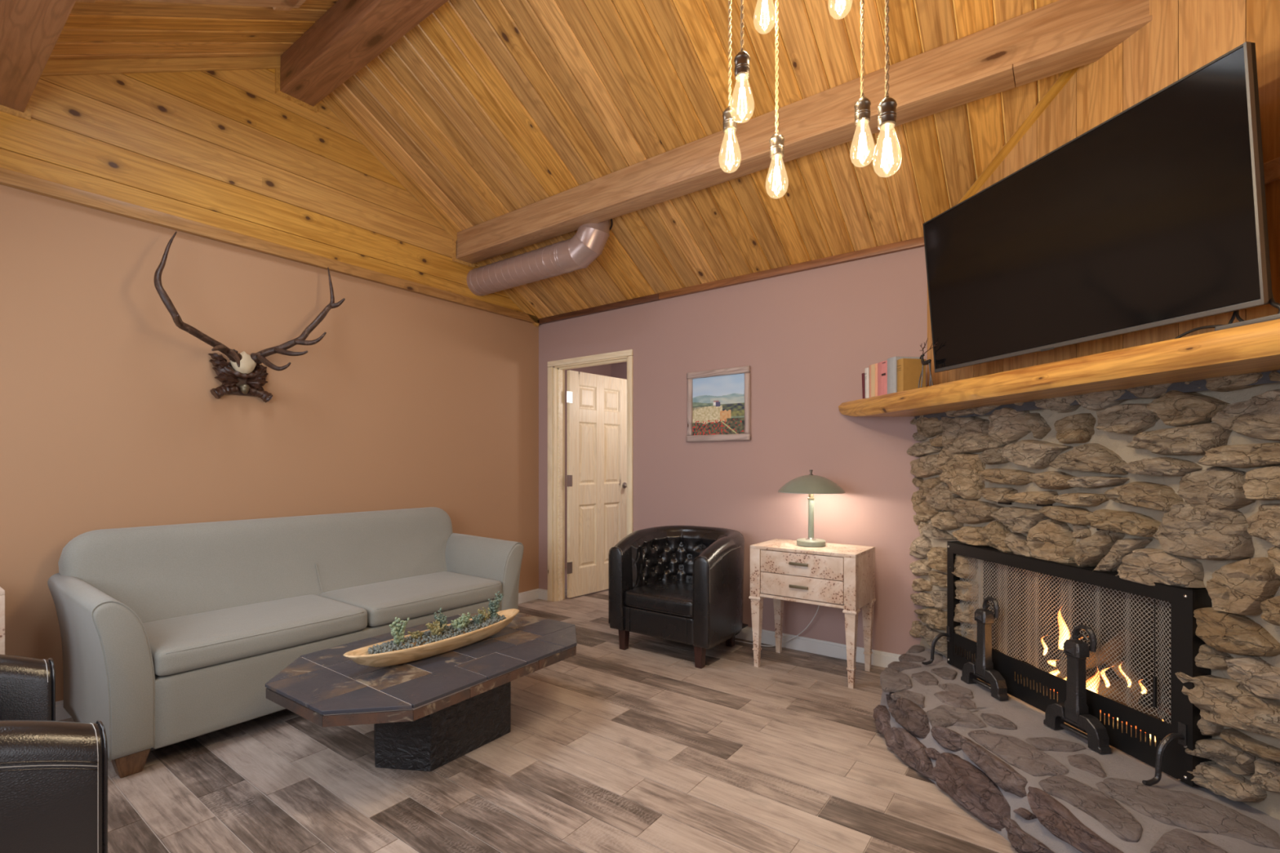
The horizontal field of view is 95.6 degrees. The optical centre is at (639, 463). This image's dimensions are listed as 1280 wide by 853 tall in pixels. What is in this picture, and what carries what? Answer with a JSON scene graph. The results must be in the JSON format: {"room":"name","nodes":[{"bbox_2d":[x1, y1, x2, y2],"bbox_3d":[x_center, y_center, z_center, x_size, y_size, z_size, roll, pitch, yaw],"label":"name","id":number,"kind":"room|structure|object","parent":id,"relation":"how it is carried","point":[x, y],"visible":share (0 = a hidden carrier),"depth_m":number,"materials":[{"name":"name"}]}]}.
{"room":"living room","nodes":[
{"label":"living room","id":0,"kind":"room"},
{"bbox_2d":[0,68,538,702],"bbox_3d":[-2.157,-0.675,3.543,0.120,3.750,4.104,0,0,37],"label":"wall","id":1,"kind":"structure","parent":0,"point":[110,416],"depth_m":3.23,"materials":[{"name":"beige paint"}]},
{"bbox_2d":[40,56,280,76],"bbox_3d":[-2.713,-1.834,2.691,0.038,1.220,2.036,0,0,37],"label":"trim","id":2,"kind":"structure","parent":1,"relation":"attached to","point":[101,66],"depth_m":2.97,"materials":[{"name":"brown wood"}]},
{"bbox_2d":[153,231,345,402],"bbox_3d":[-2.119,-0.781,3.191,0.401,0.854,0.912,0,0,37],"label":"antler mount","id":3,"kind":"object","parent":1,"relation":"attached to","point":[244,375],"visible":1,"depth_m":3.24,"materials":[{"name":"brown wood"}]},
{"bbox_2d":[0,167,538,323],"bbox_3d":[-2.110,-1.268,3.508,0.038,0.064,4.104,0,0,37],"label":"trim","id":4,"kind":"structure","parent":1,"relation":"attached to","point":[9,178],"depth_m":3.21,"materials":[{"name":"brown wood"}]},
{"bbox_2d":[55,588,539,720],"bbox_3d":[-2.119,1.155,3.515,0.014,0.090,4.104,0,0,37],"label":"baseboard","id":5,"kind":"structure","parent":1,"relation":"attached to","point":[61,713],"depth_m":4.96,"materials":[{"name":"white paint"}]},
{"bbox_2d":[321,94,539,326],"bbox_3d":[-1.508,-1.831,4.320,0.038,1.235,2.062,0,0,37],"label":"trim","id":6,"kind":"structure","parent":1,"relation":"attached to","point":[327,100],"depth_m":4.06,"materials":[{"name":"brown wood"}]},
{"bbox_2d":[466,218,613,296],"bbox_3d":[-0.749,-1.531,4.207,1.352,0.396,0.243,0,0,37],"label":"air duct","id":7,"kind":"object","parent":1,"relation":"attached to","point":[577,252],"visible":0.93,"depth_m":4.06,"materials":[{"name":"silver metal"}]},
{"bbox_2d":[57,588,1017,852],"bbox_3d":[1.001,1.230,2.447,6.500,0.060,6.204,0,0,37],"label":"floor","id":8,"kind":"structure","parent":0,"point":[640,748],"depth_m":2.22,"materials":[{"name":"wood"}]},
{"bbox_2d":[0,586,4,654],"bbox_3d":[-2.748,0.841,2.074,0.401,0.718,0.620,0,0,37],"label":"side table","id":9,"kind":"object","parent":8,"relation":"on","point":[2,590],"visible":0.56,"depth_m":2.20,"materials":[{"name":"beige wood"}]},
{"bbox_2d":[0,654,107,852],"bbox_3d":[-1.579,0.819,1.143,0.768,0.762,0.668,0,0,38],"label":"armchair","id":10,"kind":"object","parent":8,"relation":"on","point":[54,774],"visible":1,"depth_m":1.13,"materials":[{"name":"black leather"}]},
{"bbox_2d":[47,506,524,777],"bbox_3d":[-1.715,0.754,3.206,0.884,0.892,2.092,0,0,37],"label":"sofa","id":11,"kind":"object","parent":8,"relation":"on","point":[171,634],"visible":0.96,"depth_m":2.79,"materials":[{"name":"grey fabric"}]},
{"bbox_2d":[142,594,367,676],"bbox_3d":[-1.863,0.787,2.776,0.611,0.137,0.859,0,0,37],"label":"seat cushion","id":12,"kind":"object","parent":11,"relation":"on","point":[199,641],"depth_m":2.64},
{"bbox_2d":[319,571,502,626],"bbox_3d":[-1.348,0.787,3.472,0.611,0.137,0.861,0,0,37],"label":"seat cushion","id":13,"kind":"object","parent":11,"relation":"on","point":[416,596],"depth_m":3.35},
{"bbox_2d":[265,612,577,771],"bbox_3d":[-0.870,1.007,2.553,0.877,0.386,1.267,0,0,37],"label":"coffee table","id":14,"kind":"object","parent":8,"relation":"on","point":[426,714],"visible":0.8,"depth_m":2.28,"materials":[{"name":"tile"}]},
{"bbox_2d":[342,608,519,667],"bbox_3d":[-0.862,0.767,2.536,0.196,0.092,0.864,0,0,36],"label":"dough bowl","id":15,"kind":"object","parent":14,"relation":"on","point":[360,655],"visible":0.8,"depth_m":2.40,"materials":[{"name":"brown wood"}]},
{"bbox_2d":[368,614,506,654],"bbox_3d":[-0.862,0.741,2.536,0.173,0.033,0.667,0,0,36],"label":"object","id":16,"kind":"object","parent":15,"relation":"in","point":[388,646],"visible":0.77,"depth_m":2.45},
{"bbox_2d":[389,617,409,646],"bbox_3d":[-0.989,0.697,2.378,0.073,0.128,0.083,0,0,-6],"label":"succulent","id":17,"kind":"object","parent":16,"relation":"in","point":[397,634],"visible":0.98,"depth_m":2.37,"materials":[{"name":"green plant"}]},
{"bbox_2d":[407,630,424,639],"bbox_3d":[-0.947,0.732,2.456,0.059,0.059,0.065,0,0,37],"label":"succulent","id":18,"kind":"object","parent":16,"relation":"on","point":[414,634],"visible":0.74,"depth_m":2.45,"materials":[{"name":"green plant"}]},
{"bbox_2d":[425,619,446,637],"bbox_3d":[-0.881,0.717,2.491,0.079,0.089,0.082,0,0,12],"label":"succulent","id":19,"kind":"object","parent":16,"relation":"in","point":[435,629],"visible":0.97,"depth_m":2.47,"materials":[{"name":"green plant"}]},
{"bbox_2d":[433,607,448,635],"bbox_3d":[-0.877,0.697,2.554,0.063,0.129,0.062,0,0,37],"label":"succulent","id":20,"kind":"object","parent":16,"relation":"in","point":[442,619],"visible":0.68,"depth_m":2.55,"materials":[{"name":"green plant"}]},
{"bbox_2d":[450,617,468,631],"bbox_3d":[-0.809,0.727,2.592,0.069,0.070,0.068,0,0,6],"label":"succulent","id":21,"kind":"object","parent":16,"relation":"in","point":[456,624],"visible":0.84,"depth_m":2.58,"materials":[{"name":"green plant"}]},
{"bbox_2d":[458,612,471,627],"bbox_3d":[-0.802,0.721,2.643,0.052,0.081,0.076,0,0,-5],"label":"succulent","id":22,"kind":"object","parent":16,"relation":"in","point":[464,616],"visible":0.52,"depth_m":2.63,"materials":[{"name":"green plant"}]},
{"bbox_2d":[470,613,484,624],"bbox_3d":[-0.756,0.728,2.683,0.058,0.068,0.077,0,0,5],"label":"succulent","id":23,"kind":"object","parent":16,"relation":"in","point":[477,620],"visible":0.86,"depth_m":2.67,"materials":[{"name":"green plant"}]},
{"bbox_2d":[477,607,490,622],"bbox_3d":[-0.739,0.721,2.748,0.060,0.082,0.064,0,0,37],"label":"succulent","id":24,"kind":"object","parent":16,"relation":"in","point":[484,611],"visible":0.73,"depth_m":2.74,"materials":[{"name":"green plant"}]},
{"bbox_2d":[488,591,503,623],"bbox_3d":[-0.691,0.686,2.777,0.074,0.151,0.074,0,0,-29],"label":"succulent","id":25,"kind":"object","parent":16,"relation":"on","point":[494,606],"visible":0.97,"depth_m":2.76,"materials":[{"name":"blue plant"}]},
{"bbox_2d":[608,525,747,668],"bbox_3d":[0.293,0.819,3.818,0.768,0.762,0.668,0,0,37],"label":"armchair","id":26,"kind":"object","parent":8,"relation":"on","point":[678,584],"visible":1,"depth_m":3.65,"materials":[{"name":"black leather"}]},
{"bbox_2d":[624,579,693,617],"bbox_3d":[0.261,0.864,3.774,0.524,0.134,0.546,0,0,37],"label":"seat cushion","id":27,"kind":"object","parent":26,"relation":"on","point":[651,598],"depth_m":3.62,"materials":[{"name":"black leather"}]},
{"bbox_2d":[734,605,819,646],"bbox_3d":[0.887,0.989,3.764,0.588,0.419,0.041,0,0,37],"label":"power cord","id":28,"kind":"object","parent":8,"relation":"on","point":[819,606],"visible":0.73,"depth_m":3.72,"materials":[{"name":"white plastic"}]},
{"bbox_2d":[748,538,875,688],"bbox_3d":[1.006,0.841,3.398,0.620,0.718,0.401,0,0,37],"label":"side table","id":29,"kind":"object","parent":8,"relation":"on","point":[837,575],"visible":1,"depth_m":3.27,"materials":[{"name":"beige wood"}]},
{"bbox_2d":[777,470,844,546],"bbox_3d":[1.010,0.258,3.424,0.384,0.446,0.384,0,0,37],"label":"table lamp","id":30,"kind":"object","parent":29,"relation":"on","point":[811,484],"visible":1,"depth_m":3.34,"materials":[{"name":"metal"}]},
{"bbox_2d":[807,493,814,499],"bbox_3d":[1.010,0.185,3.424,0.040,0.048,0.040,0,0,37],"label":"socket","id":31,"kind":"object","parent":30,"relation":"attached to","point":[811,496],"depth_m":3.41,"materials":[{"name":"gold metal"}]},
{"bbox_2d":[872,369,1279,852],"bbox_3d":[1.695,0.449,1.878,1.164,1.535,3.051,0,0,-8],"label":"fireplace","id":32,"kind":"object","parent":8,"relation":"on","point":[1175,484],"visible":0.91,"depth_m":1.99,"materials":[{"name":"stone"}]},
{"bbox_2d":[960,595,1008,700],"bbox_3d":[1.565,0.817,2.638,0.090,0.422,0.244,0,0,-8],"label":"andiron","id":33,"kind":"object","parent":32,"relation":"on","point":[983,667],"visible":1,"depth_m":2.61,"materials":[{"name":"metal"}]},
{"bbox_2d":[838,318,1279,417],"bbox_3d":[1.604,-0.318,2.194,0.386,0.109,2.780,0,0,-8],"label":"mantel shelf","id":34,"kind":"object","parent":32,"relation":"on","point":[1255,348],"visible":0.95,"depth_m":1.88,"materials":[{"name":"brown wood"}]},
{"bbox_2d":[862,373,865,399],"bbox_3d":[1.339,-0.447,3.354,0.113,0.153,0.032,0,0,-8],"label":"book","id":35,"kind":"object","parent":34,"relation":"on","point":[863,374],"visible":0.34,"depth_m":3.34,"materials":[{"name":"paper"}]},
{"bbox_2d":[864,367,869,398],"bbox_3d":[1.353,-0.459,3.321,0.134,0.176,0.040,0,-2,-8],"label":"book","id":36,"kind":"object","parent":34,"relation":"on","point":[866,370],"visible":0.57,"depth_m":3.30,"materials":[{"name":"paper"}]},
{"bbox_2d":[869,363,877,397],"bbox_3d":[1.368,-0.463,3.255,0.144,0.186,0.084,0,0,-8],"label":"book","id":37,"kind":"object","parent":34,"relation":"on","point":[873,367],"visible":0.39,"depth_m":3.22,"materials":[{"name":"paper"}]},
{"bbox_2d":[877,360,887,395],"bbox_3d":[1.382,-0.462,3.163,0.144,0.186,0.094,0,0,-8],"label":"book","id":38,"kind":"object","parent":34,"relation":"on","point":[882,366],"visible":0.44,"depth_m":3.14,"materials":[{"name":"paper"}]},
{"bbox_2d":[887,356,919,394],"bbox_3d":[1.401,-0.464,3.074,0.163,0.192,0.080,0,0,-8],"label":"book","id":39,"kind":"object","parent":34,"relation":"on","point":[891,362],"visible":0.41,"depth_m":3.04,"materials":[{"name":"paper"}]},
{"bbox_2d":[896,358,925,391],"bbox_3d":[1.400,-0.453,3.002,0.134,0.172,0.056,0,0,-8],"label":"book","id":40,"kind":"object","parent":34,"relation":"on","point":[908,371],"visible":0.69,"depth_m":2.97,"materials":[{"name":"paper"}]},
{"bbox_2d":[918,337,937,387],"bbox_3d":[1.376,-0.483,2.780,0.035,0.237,0.126,0,0,-8],"label":"deer figurine","id":41,"kind":"object","parent":34,"relation":"on","point":[927,362],"visible":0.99,"depth_m":2.79,"materials":[{"name":"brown metal"}]},
{"bbox_2d":[1174,324,1222,338],"bbox_3d":[1.690,-0.387,1.778,0.016,0.057,0.194,0,0,-16],"label":"cable","id":42,"kind":"object","parent":34,"relation":"on","point":[1211,326],"visible":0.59,"depth_m":1.76,"materials":[{"name":"black plastic"}]},
{"bbox_2d":[1227,311,1235,324],"bbox_3d":[1.739,-0.428,1.716,0.056,0.146,0.024,0,0,28],"label":"cable","id":43,"kind":"object","parent":34,"relation":"on","point":[1233,317],"visible":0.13,"depth_m":1.70,"materials":[{"name":"black plastic"}]},
{"bbox_2d":[1235,310,1244,321],"bbox_3d":[1.736,-0.420,1.613,0.043,0.124,0.192,0,0,7],"label":"cable","id":44,"kind":"object","parent":34,"relation":"on","point":[1237,313],"visible":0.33,"depth_m":1.68,"materials":[{"name":"black plastic"}]},
{"bbox_2d":[1214,313,1279,331],"bbox_3d":[1.597,-0.360,1.248,0.025,0.014,0.626,0,0,-8],"label":"bar","id":45,"kind":"object","parent":34,"relation":"on","point":[1274,317],"visible":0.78,"depth_m":1.48,"materials":[{"name":"silver metal"}]},
{"bbox_2d":[1269,291,1279,314],"bbox_3d":[1.742,-0.423,1.595,0.020,0.123,0.068,0,0,23],"label":"cable","id":46,"kind":"object","parent":34,"relation":"on","point":[1273,303],"visible":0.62,"depth_m":1.58,"materials":[{"name":"black plastic"}]},
{"bbox_2d":[921,541,1212,786],"bbox_3d":[1.628,0.712,2.404,0.222,0.625,1.158,0,0,-8],"label":"fire screen","id":47,"kind":"object","parent":32,"relation":"on","point":[1169,757],"visible":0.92,"depth_m":2.13,"materials":[{"name":"black metal"}]},
{"bbox_2d":[959,555,1170,723],"bbox_3d":[1.695,0.657,2.421,0.022,0.418,1.054,0,0,-8],"label":"curtain","id":48,"kind":"object","parent":47,"relation":"hanging from","point":[1154,679],"depth_m":2.25,"materials":[{"name":"metal"}]},
{"bbox_2d":[1043,624,1111,754],"bbox_3d":[1.634,0.817,2.173,0.090,0.422,0.244,0,0,-8],"label":"andiron","id":49,"kind":"object","parent":32,"relation":"on","point":[1074,710],"visible":1,"depth_m":2.15,"materials":[{"name":"metal"}]},
{"bbox_2d":[1040,606,1163,742],"bbox_3d":[1.910,0.816,2.365,0.179,0.412,0.524,0,0,-8],"label":"flames","id":50,"kind":"object","parent":32,"relation":"in","point":[1051,661],"visible":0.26,"depth_m":2.37,"materials":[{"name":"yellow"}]},
{"bbox_2d":[1044,666,1170,741],"bbox_3d":[1.901,0.960,2.369,0.123,0.109,0.537,0,0,-6],"label":"log","id":51,"kind":"object","parent":32,"relation":"on","point":[1050,668],"visible":0.17,"depth_m":2.27,"materials":[{"name":"brown wood"}]},
{"bbox_2d":[1055,626,1141,676],"bbox_3d":[1.940,0.803,2.462,0.286,0.252,0.084,0,0,37],"label":"log","id":52,"kind":"object","parent":51,"relation":"on","point":[1120,630],"visible":0.41,"depth_m":2.41,"materials":[{"name":"brown wood"}]},
{"bbox_2d":[1106,657,1159,707],"bbox_3d":[1.980,0.864,2.338,0.082,0.137,0.330,0,0,18],"label":"log","id":53,"kind":"object","parent":51,"relation":"on","point":[1122,660],"visible":0.43,"depth_m":2.27,"materials":[{"name":"brown wood"}]},
{"bbox_2d":[1085,670,1170,715],"bbox_3d":[2.033,0.954,2.370,0.106,0.107,0.448,0,0,-8],"label":"log","id":54,"kind":"object","parent":32,"relation":"on","point":[1087,671],"visible":0.12,"depth_m":2.41,"materials":[{"name":"brown wood"}]},
{"bbox_2d":[0,0,1152,318],"bbox_3d":[0.446,-1.978,1.614,6.600,1.529,4.344,0,0,37],"label":"ceiling","id":55,"kind":"structure","parent":0,"point":[525,124],"depth_m":3.02,"materials":[{"name":"brown wood"}]},
{"bbox_2d":[722,0,897,191],"bbox_3d":[0.473,-1.446,1.584,0.550,1.533,0.550,0,0,37],"label":"chandelier","id":56,"kind":"object","parent":55,"relation":"hanging from","point":[886,108],"visible":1,"depth_m":1.56,"materials":[{"name":"glass"}]},
{"bbox_2d":[722,105,737,134],"bbox_3d":[0.257,-0.988,1.660,0.043,0.071,0.043,0,0,37],"label":"socket","id":57,"kind":"object","parent":56,"relation":"attached to","point":[730,114],"depth_m":1.65,"materials":[{"name":"brown metal"}]},
{"bbox_2d":[733,49,750,81],"bbox_3d":[0.271,-1.060,1.539,0.043,0.071,0.043,0,0,37],"label":"socket","id":58,"kind":"object","parent":56,"relation":"attached to","point":[742,68],"depth_m":1.52,"materials":[{"name":"brown metal"}]},
{"bbox_2d":[768,131,784,159],"bbox_3d":[0.392,-0.913,1.660,0.043,0.071,0.043,0,0,37],"label":"socket","id":59,"kind":"object","parent":56,"relation":"attached to","point":[776,141],"depth_m":1.65,"materials":[{"name":"brown metal"}]},
{"bbox_2d":[853,95,871,126],"bbox_3d":[0.600,-0.956,1.565,0.043,0.071,0.043,0,0,37],"label":"socket","id":60,"kind":"object","parent":56,"relation":"attached to","point":[862,106],"depth_m":1.55,"materials":[{"name":"brown metal"}]},
{"bbox_2d":[877,95,897,130],"bbox_3d":[0.584,-0.832,1.370,0.043,0.071,0.043,0,0,37],"label":"socket","id":61,"kind":"object","parent":56,"relation":"attached to","point":[886,108],"depth_m":1.36,"materials":[{"name":"brown metal"}]},
{"bbox_2d":[538,246,927,654],"bbox_3d":[0.807,-0.085,5.208,4.500,2.670,2.100,0,0,37],"label":"wall","id":62,"kind":"structure","parent":0,"point":[807,339],"depth_m":3.80,"materials":[{"name":"paint"}]},
{"bbox_2d":[547,349,632,601],"bbox_3d":[-0.161,0.152,5.174,0.931,2.095,0.928,0,0,37],"label":"door","id":63,"kind":"structure","parent":62,"relation":"in","point":[599,477],"depth_m":5.25,"materials":[{"name":"white wood"}]},
{"bbox_2d":[538,293,660,324],"bbox_3d":[-0.383,-1.259,4.761,1.320,0.046,0.034,0,0,37],"label":"trim","id":64,"kind":"structure","parent":62,"relation":"attached to","point":[655,297],"depth_m":4.69,"materials":[{"name":"brown wood"}]},
{"bbox_2d":[685,365,751,442],"bbox_3d":[0.547,-0.411,4.077,0.500,0.508,0.042,0,0,37],"label":"framed painting","id":65,"kind":"object","parent":62,"relation":"attached to","point":[718,400],"visible":1,"depth_m":4.07,"materials":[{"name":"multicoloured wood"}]},
{"bbox_2d":[538,588,901,667],"bbox_3d":[0.324,1.155,4.250,3.036,0.090,0.014,0,0,37],"label":"baseboard","id":66,"kind":"structure","parent":62,"relation":"attached to","point":[881,659],"depth_m":3.66,"materials":[{"name":"white paint"}]},
{"bbox_2d":[658,236,924,299],"bbox_3d":[0.903,-1.260,3.808,1.878,0.048,0.034,0,0,37],"label":"trim","id":67,"kind":"structure","parent":62,"relation":"attached to","point":[917,242],"depth_m":3.70,"materials":[{"name":"brown wood"}]},
{"bbox_2d":[927,0,1279,386],"bbox_3d":[2.157,-0.750,2.008,0.678,3.900,2.850,0,0,-8],"label":"wall","id":68,"kind":"structure","parent":0,"point":[1182,37],"depth_m":2.03,"materials":[{"name":"brown wood"}]},
{"bbox_2d":[957,66,1080,204],"bbox_3d":[1.786,-1.652,2.261,0.018,0.904,2.082,0,0,-8],"label":"trim","id":69,"kind":"structure","parent":68,"relation":"attached to","point":[1033,116],"depth_m":2.62,"materials":[{"name":"brown wood"}]},
{"bbox_2d":[922,41,1272,373],"bbox_3d":[1.644,-0.791,2.207,0.304,0.716,1.231,0,0,-14],"label":"television","id":70,"kind":"object","parent":68,"relation":"attached to","point":[1153,215],"visible":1,"depth_m":1.93,"materials":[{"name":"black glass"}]},
{"bbox_2d":[1263,156,1279,184],"bbox_3d":[1.876,-0.860,1.613,0.030,0.060,0.650,0,0,-8],"label":"trim","id":71,"kind":"structure","parent":68,"relation":"attached to","point":[1271,168],"depth_m":1.70,"materials":[{"name":"brown wood"}]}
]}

